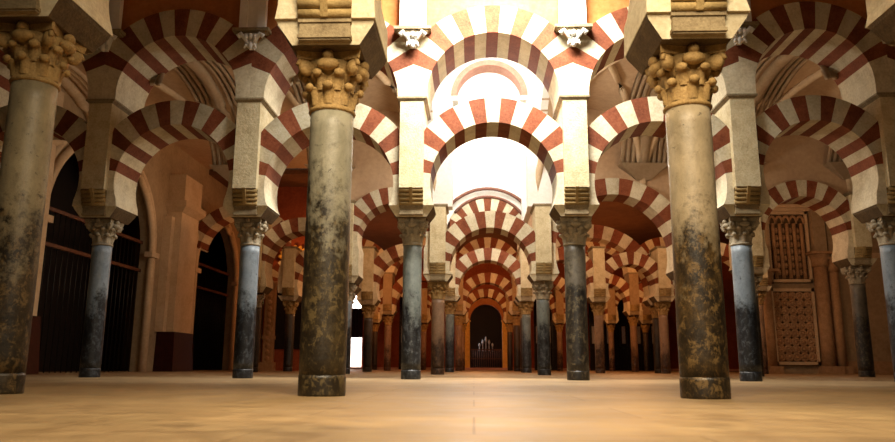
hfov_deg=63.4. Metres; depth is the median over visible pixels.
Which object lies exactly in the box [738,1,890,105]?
round arch
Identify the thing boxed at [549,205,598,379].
marble column
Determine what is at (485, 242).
round arch
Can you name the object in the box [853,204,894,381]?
marble column
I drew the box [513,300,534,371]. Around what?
marble column
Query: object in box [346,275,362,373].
marble column
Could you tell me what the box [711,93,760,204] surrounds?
pier
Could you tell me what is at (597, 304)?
marble column
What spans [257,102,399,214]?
arch
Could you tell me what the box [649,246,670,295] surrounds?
pier
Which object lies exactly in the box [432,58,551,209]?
wall
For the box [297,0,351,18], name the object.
pier
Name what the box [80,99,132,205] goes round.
pier
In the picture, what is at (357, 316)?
curtain
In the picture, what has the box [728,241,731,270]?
arch
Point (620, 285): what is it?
arch
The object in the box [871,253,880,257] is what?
trim
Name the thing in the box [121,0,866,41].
ceiling
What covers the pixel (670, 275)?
marble column
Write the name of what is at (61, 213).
grille
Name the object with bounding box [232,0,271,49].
pilaster
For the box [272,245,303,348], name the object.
niche
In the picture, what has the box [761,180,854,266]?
arch
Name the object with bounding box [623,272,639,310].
pier
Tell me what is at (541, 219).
pier
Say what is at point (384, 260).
arch
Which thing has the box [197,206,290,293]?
arch
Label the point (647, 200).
arch
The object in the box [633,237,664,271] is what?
round arch
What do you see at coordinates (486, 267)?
wall
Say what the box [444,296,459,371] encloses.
marble column
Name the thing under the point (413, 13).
pilaster
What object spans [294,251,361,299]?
arch
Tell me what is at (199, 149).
ceiling
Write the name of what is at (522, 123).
arch
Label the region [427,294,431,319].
arch
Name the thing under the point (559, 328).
marble column
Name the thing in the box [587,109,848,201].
wall
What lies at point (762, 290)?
marble column
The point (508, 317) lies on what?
pier
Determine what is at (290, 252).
pier
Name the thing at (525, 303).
marble column
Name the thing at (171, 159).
wall
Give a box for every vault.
[61,61,236,181]
[200,61,354,169]
[359,71,435,191]
[536,58,651,189]
[618,55,838,185]
[755,60,851,190]
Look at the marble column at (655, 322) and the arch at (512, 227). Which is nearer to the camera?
the arch at (512, 227)
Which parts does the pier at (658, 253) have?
pier cornice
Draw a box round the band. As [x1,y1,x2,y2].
[450,60,528,106]
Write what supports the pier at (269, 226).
on the marble column at (264, 290)
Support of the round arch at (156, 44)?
on the pier at (253, 114)
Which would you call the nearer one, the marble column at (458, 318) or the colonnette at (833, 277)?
the colonnette at (833, 277)
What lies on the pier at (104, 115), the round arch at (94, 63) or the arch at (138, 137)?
the round arch at (94, 63)
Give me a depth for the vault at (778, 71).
19.48 m
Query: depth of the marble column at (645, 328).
41.89 m
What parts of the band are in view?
impost moulding, impost moulding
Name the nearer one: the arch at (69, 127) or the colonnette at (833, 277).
the arch at (69, 127)
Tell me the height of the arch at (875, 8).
2.119 m
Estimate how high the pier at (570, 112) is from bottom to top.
2.042 m
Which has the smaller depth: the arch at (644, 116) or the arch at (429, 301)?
the arch at (644, 116)
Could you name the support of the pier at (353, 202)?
on the marble column at (354, 281)
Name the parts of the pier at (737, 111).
pier cornice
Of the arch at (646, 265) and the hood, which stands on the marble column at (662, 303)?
the arch at (646, 265)
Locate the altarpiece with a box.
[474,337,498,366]
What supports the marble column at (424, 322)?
on the floor
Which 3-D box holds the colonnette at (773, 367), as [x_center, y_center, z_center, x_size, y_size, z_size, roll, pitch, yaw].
[12.740,2.315,29.165,0.900,7.500,0.875,0,-11,2]
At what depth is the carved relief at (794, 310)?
28.74 m
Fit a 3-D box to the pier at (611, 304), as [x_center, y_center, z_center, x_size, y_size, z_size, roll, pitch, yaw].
[9.528,4.927,42.548,0.560,1.812,1.240,0,-11,2]
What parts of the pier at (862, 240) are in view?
pier cornice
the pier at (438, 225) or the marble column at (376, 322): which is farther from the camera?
the marble column at (376, 322)
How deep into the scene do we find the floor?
4.00 m
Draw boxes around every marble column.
[0,0,110,393]
[73,206,136,376]
[224,206,278,377]
[253,286,271,371]
[277,18,385,396]
[278,296,301,370]
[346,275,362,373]
[350,286,360,361]
[357,300,380,371]
[372,319,382,369]
[379,310,396,370]
[389,205,435,378]
[421,319,430,369]
[423,274,452,374]
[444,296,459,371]
[454,311,466,370]
[462,320,468,369]
[503,320,512,369]
[508,311,520,370]
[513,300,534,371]
[515,296,535,372]
[527,274,557,374]
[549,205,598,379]
[552,320,565,370]
[587,297,609,372]
[603,320,618,370]
[623,311,642,371]
[626,11,747,398]
[638,320,651,370]
[643,300,660,372]
[649,296,674,373]
[666,271,673,284]
[718,204,769,380]
[730,267,768,375]
[758,286,771,373]
[833,258,876,376]
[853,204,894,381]
[868,4,894,45]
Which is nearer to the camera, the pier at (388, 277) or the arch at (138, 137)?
the arch at (138, 137)
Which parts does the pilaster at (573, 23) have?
plate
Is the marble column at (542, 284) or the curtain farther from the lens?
the curtain
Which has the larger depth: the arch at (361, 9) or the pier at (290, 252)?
the pier at (290, 252)
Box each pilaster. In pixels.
[26,91,66,373]
[97,0,125,51]
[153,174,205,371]
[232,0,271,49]
[257,294,263,370]
[259,281,277,370]
[394,0,431,48]
[554,0,592,46]
[732,0,758,44]
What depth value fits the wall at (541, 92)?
26.10 m
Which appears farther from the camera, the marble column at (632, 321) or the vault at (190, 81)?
the marble column at (632, 321)
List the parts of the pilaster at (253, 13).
plate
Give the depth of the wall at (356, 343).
55.43 m
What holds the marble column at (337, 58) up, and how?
on the floor
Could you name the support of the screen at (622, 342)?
on the floor
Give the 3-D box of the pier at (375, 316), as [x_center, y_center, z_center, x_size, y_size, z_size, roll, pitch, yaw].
[-4.261,4.954,43.044,0.560,1.812,1.240,0,-11,2]
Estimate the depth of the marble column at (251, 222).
13.38 m
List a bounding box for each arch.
[0,47,105,107]
[0,105,86,205]
[72,0,298,36]
[101,9,251,112]
[105,100,235,215]
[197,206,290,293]
[249,21,412,115]
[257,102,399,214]
[260,218,305,288]
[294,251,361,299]
[351,0,670,61]
[352,187,429,278]
[362,238,387,271]
[373,244,424,300]
[378,293,402,318]
[379,283,382,309]
[388,238,458,274]
[392,271,427,309]
[412,5,573,113]
[423,98,564,213]
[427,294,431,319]
[445,211,535,276]
[450,198,521,249]
[455,248,520,297]
[459,237,515,258]
[463,273,512,310]
[466,289,505,320]
[514,295,555,319]
[532,248,593,297]
[551,178,672,273]
[553,276,564,299]
[555,224,649,301]
[564,300,607,319]
[573,7,740,108]
[585,241,633,274]
[586,274,629,311]
[588,96,734,208]
[605,252,658,297]
[615,292,642,320]
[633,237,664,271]
[639,281,643,310]
[671,243,729,295]
[726,0,894,27]
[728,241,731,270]
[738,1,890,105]
[756,95,887,213]
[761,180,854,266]
[886,44,894,91]
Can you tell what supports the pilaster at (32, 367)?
attached to the wall at (171, 159)
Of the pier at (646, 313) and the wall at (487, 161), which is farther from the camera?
the pier at (646, 313)
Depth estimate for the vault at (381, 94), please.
20.44 m
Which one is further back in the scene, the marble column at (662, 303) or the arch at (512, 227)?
the marble column at (662, 303)
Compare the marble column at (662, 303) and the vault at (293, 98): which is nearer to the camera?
the vault at (293, 98)
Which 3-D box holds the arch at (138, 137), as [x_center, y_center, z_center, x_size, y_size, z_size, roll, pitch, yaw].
[-5.130,-1.204,14.061,2.404,2.059,0.900,0,-11,2]
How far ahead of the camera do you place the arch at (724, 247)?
27.92 m
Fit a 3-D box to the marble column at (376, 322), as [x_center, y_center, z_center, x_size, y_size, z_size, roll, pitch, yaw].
[-4.273,7.258,42.583,0.816,2.890,0.910,0,-11,2]
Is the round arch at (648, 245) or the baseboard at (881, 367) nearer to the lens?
the baseboard at (881, 367)
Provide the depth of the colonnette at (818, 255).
28.80 m
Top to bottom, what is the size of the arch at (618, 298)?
1.809 m
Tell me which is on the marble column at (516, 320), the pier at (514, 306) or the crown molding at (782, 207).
the pier at (514, 306)
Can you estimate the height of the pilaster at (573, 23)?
2.250 m
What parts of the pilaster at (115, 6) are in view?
plate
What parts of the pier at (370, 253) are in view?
pier cornice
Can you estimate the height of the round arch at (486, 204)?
1.929 m
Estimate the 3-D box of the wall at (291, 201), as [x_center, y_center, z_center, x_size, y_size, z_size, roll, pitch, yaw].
[-6.882,2.434,31.550,3.800,8.000,0.300,0,-11,2]
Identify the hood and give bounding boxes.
[453,187,521,214]
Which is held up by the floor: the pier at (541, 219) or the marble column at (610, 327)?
the marble column at (610, 327)
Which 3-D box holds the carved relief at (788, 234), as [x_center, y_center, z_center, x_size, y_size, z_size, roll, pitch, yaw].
[13.817,1.041,29.395,1.654,2.900,0.195,0,-11,2]
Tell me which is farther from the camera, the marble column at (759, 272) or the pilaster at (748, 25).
the marble column at (759, 272)
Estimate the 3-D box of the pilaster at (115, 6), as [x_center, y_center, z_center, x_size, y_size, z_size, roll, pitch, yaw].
[-6.558,-4.322,14.037,0.700,2.250,0.210,0,-11,2]
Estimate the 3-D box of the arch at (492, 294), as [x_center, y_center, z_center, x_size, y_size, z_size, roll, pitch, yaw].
[2.267,4.941,42.809,2.348,1.809,0.900,0,-11,2]
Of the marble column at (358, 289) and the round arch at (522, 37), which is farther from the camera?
the marble column at (358, 289)
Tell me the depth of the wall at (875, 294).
28.85 m
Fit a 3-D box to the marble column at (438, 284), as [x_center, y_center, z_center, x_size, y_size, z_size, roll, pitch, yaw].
[-0.273,2.946,20.646,0.816,2.790,0.910,0,-11,2]
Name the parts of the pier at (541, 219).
pier cornice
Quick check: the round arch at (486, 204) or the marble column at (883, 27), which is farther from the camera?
the round arch at (486, 204)
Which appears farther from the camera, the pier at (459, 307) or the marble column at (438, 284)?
the pier at (459, 307)
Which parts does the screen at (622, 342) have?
pale panel, pale panel, pale panel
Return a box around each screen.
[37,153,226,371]
[399,298,401,368]
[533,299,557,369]
[588,299,653,370]
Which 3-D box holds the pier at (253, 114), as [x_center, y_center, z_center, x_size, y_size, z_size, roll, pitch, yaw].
[-3.711,-1.197,14.008,0.560,2.042,1.240,0,-11,2]
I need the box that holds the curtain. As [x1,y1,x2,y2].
[351,308,362,337]
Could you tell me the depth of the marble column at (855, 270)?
20.14 m
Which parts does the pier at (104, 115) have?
pier cornice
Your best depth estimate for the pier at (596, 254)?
27.82 m
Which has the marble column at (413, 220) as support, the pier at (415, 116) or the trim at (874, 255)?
the pier at (415, 116)
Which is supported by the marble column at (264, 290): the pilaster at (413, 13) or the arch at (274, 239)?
the arch at (274, 239)
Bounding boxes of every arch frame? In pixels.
[48,142,159,371]
[190,213,238,369]
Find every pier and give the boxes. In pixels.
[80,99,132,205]
[232,97,277,205]
[258,225,271,285]
[282,246,302,295]
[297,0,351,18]
[349,200,356,274]
[361,246,378,299]
[373,306,377,318]
[383,272,395,309]
[397,96,430,204]
[421,288,428,318]
[430,204,448,273]
[445,251,457,295]
[455,275,464,310]
[505,294,513,319]
[510,275,517,310]
[517,247,531,295]
[530,203,551,273]
[552,95,589,204]
[552,288,563,319]
[587,246,605,296]
[607,288,615,319]
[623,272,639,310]
[642,296,650,319]
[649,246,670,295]
[670,0,727,11]
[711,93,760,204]
[752,217,763,266]
[759,236,767,285]
[842,191,871,257]
[858,92,894,203]
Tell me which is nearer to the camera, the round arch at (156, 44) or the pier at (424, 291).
the round arch at (156, 44)
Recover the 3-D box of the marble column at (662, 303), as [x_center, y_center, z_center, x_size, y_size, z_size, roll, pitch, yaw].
[8.305,4.371,27.805,0.816,2.890,0.910,0,-11,2]
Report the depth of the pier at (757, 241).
20.17 m
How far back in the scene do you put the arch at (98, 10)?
6.58 m
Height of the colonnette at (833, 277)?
7.500 m
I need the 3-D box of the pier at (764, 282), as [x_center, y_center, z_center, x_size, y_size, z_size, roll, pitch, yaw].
[11.970,1.619,28.222,0.560,1.912,1.240,0,-11,2]
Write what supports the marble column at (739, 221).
on the floor
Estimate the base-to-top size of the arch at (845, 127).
2.059 m
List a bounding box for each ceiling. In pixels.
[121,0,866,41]
[174,112,307,168]
[209,169,728,251]
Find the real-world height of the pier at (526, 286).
1.912 m
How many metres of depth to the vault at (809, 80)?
19.60 m
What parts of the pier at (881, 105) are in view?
pier cornice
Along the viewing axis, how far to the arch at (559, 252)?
28.01 m
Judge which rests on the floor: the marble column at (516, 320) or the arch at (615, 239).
the marble column at (516, 320)
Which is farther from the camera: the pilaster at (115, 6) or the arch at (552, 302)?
the arch at (552, 302)
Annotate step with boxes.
[350,367,738,370]
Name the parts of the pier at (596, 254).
pier cornice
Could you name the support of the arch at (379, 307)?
on the marble column at (424, 322)
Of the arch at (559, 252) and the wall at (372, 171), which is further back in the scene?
the arch at (559, 252)
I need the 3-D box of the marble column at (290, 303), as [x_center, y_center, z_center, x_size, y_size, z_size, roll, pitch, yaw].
[-6.178,4.399,28.326,0.816,2.890,0.910,0,-11,2]
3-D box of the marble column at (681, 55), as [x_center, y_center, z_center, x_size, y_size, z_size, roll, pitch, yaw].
[2.037,-0.106,5.998,0.816,3.060,0.910,0,-11,2]
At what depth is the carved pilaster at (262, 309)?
30.81 m
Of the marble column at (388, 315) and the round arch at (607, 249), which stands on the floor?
the marble column at (388, 315)
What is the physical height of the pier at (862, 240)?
1.862 m
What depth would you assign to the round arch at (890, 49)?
13.32 m
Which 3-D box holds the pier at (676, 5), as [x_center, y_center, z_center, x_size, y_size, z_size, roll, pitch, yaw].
[2.050,-2.606,6.498,0.560,2.042,1.240,0,-11,2]
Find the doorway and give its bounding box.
[464,298,507,367]
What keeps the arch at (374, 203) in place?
on the marble column at (438, 284)
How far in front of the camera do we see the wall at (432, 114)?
20.65 m
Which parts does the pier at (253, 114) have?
pier cornice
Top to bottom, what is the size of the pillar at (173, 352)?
7.000 m
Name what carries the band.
attached to the wall at (443, 194)
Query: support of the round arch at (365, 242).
on the pier
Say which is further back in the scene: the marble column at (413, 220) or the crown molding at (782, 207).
the crown molding at (782, 207)
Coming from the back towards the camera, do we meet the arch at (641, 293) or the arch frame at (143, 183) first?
the arch at (641, 293)
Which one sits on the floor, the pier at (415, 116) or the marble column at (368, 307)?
the marble column at (368, 307)
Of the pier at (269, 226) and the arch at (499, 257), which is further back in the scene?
the arch at (499, 257)
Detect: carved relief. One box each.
[767,211,812,282]
[771,288,820,364]
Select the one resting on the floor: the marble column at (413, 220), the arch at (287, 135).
the marble column at (413, 220)
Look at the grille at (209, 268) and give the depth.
31.11 m
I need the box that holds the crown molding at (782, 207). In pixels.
[769,204,809,215]
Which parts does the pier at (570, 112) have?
pier cornice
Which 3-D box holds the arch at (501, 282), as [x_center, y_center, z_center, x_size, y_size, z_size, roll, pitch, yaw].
[1.985,3.545,35.955,2.405,1.859,0.900,0,-11,2]
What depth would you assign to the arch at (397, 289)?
35.72 m
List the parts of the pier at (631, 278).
pier cornice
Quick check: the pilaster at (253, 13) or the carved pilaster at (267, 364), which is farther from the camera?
the carved pilaster at (267, 364)
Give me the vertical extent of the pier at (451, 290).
1.912 m
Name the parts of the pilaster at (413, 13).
plate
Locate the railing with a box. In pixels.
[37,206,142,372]
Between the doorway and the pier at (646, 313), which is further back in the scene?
the doorway
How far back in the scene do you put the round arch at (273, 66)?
13.79 m
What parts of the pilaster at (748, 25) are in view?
plate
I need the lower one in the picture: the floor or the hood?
the floor
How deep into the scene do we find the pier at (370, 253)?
28.12 m
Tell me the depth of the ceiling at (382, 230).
40.10 m
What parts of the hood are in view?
moulding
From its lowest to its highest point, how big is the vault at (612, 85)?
2.669 m
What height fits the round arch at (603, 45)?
1.829 m
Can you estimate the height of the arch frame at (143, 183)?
6.800 m
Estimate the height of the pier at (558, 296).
1.812 m
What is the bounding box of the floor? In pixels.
[0,369,894,441]
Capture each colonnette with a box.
[763,221,784,373]
[805,209,844,373]
[825,222,853,373]
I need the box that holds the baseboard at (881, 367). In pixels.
[848,361,892,373]
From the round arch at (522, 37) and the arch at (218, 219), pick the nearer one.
the round arch at (522, 37)
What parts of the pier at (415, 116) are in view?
pier cornice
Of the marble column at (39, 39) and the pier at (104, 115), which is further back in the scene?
the pier at (104, 115)
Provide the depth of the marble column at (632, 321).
35.09 m
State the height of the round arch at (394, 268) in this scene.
1.749 m
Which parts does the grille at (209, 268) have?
rail, rail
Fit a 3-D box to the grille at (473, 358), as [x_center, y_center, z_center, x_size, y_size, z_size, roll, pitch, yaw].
[2.630,9.421,49.349,2.200,1.370,0.043,0,-11,2]
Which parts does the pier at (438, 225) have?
pier cornice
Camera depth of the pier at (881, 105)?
13.11 m
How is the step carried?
on the floor
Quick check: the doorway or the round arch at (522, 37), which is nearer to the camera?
the round arch at (522, 37)
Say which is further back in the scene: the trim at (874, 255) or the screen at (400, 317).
the screen at (400, 317)
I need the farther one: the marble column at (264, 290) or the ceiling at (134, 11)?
the marble column at (264, 290)
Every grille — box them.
[193,262,228,370]
[470,349,501,367]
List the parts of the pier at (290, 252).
pier cornice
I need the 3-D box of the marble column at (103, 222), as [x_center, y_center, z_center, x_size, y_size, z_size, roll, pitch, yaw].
[-6.563,1.338,13.604,0.816,3.120,0.910,0,-11,2]
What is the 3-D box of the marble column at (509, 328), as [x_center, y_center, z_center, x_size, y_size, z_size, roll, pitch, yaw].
[3.646,7.242,42.298,0.816,2.890,0.910,0,-11,2]
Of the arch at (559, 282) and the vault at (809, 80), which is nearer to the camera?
the vault at (809, 80)
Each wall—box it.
[55,86,240,371]
[261,187,306,370]
[350,296,361,366]
[351,110,399,200]
[356,252,738,368]
[428,95,434,124]
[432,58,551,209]
[447,73,531,229]
[519,76,548,223]
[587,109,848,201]
[771,203,891,373]
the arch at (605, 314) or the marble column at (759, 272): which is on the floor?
the marble column at (759, 272)
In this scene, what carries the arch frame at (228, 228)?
attached to the wall at (171, 159)
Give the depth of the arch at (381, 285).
35.67 m
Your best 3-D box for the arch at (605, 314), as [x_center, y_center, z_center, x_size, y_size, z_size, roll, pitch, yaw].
[8.036,4.930,42.601,2.551,1.809,0.900,0,-11,2]

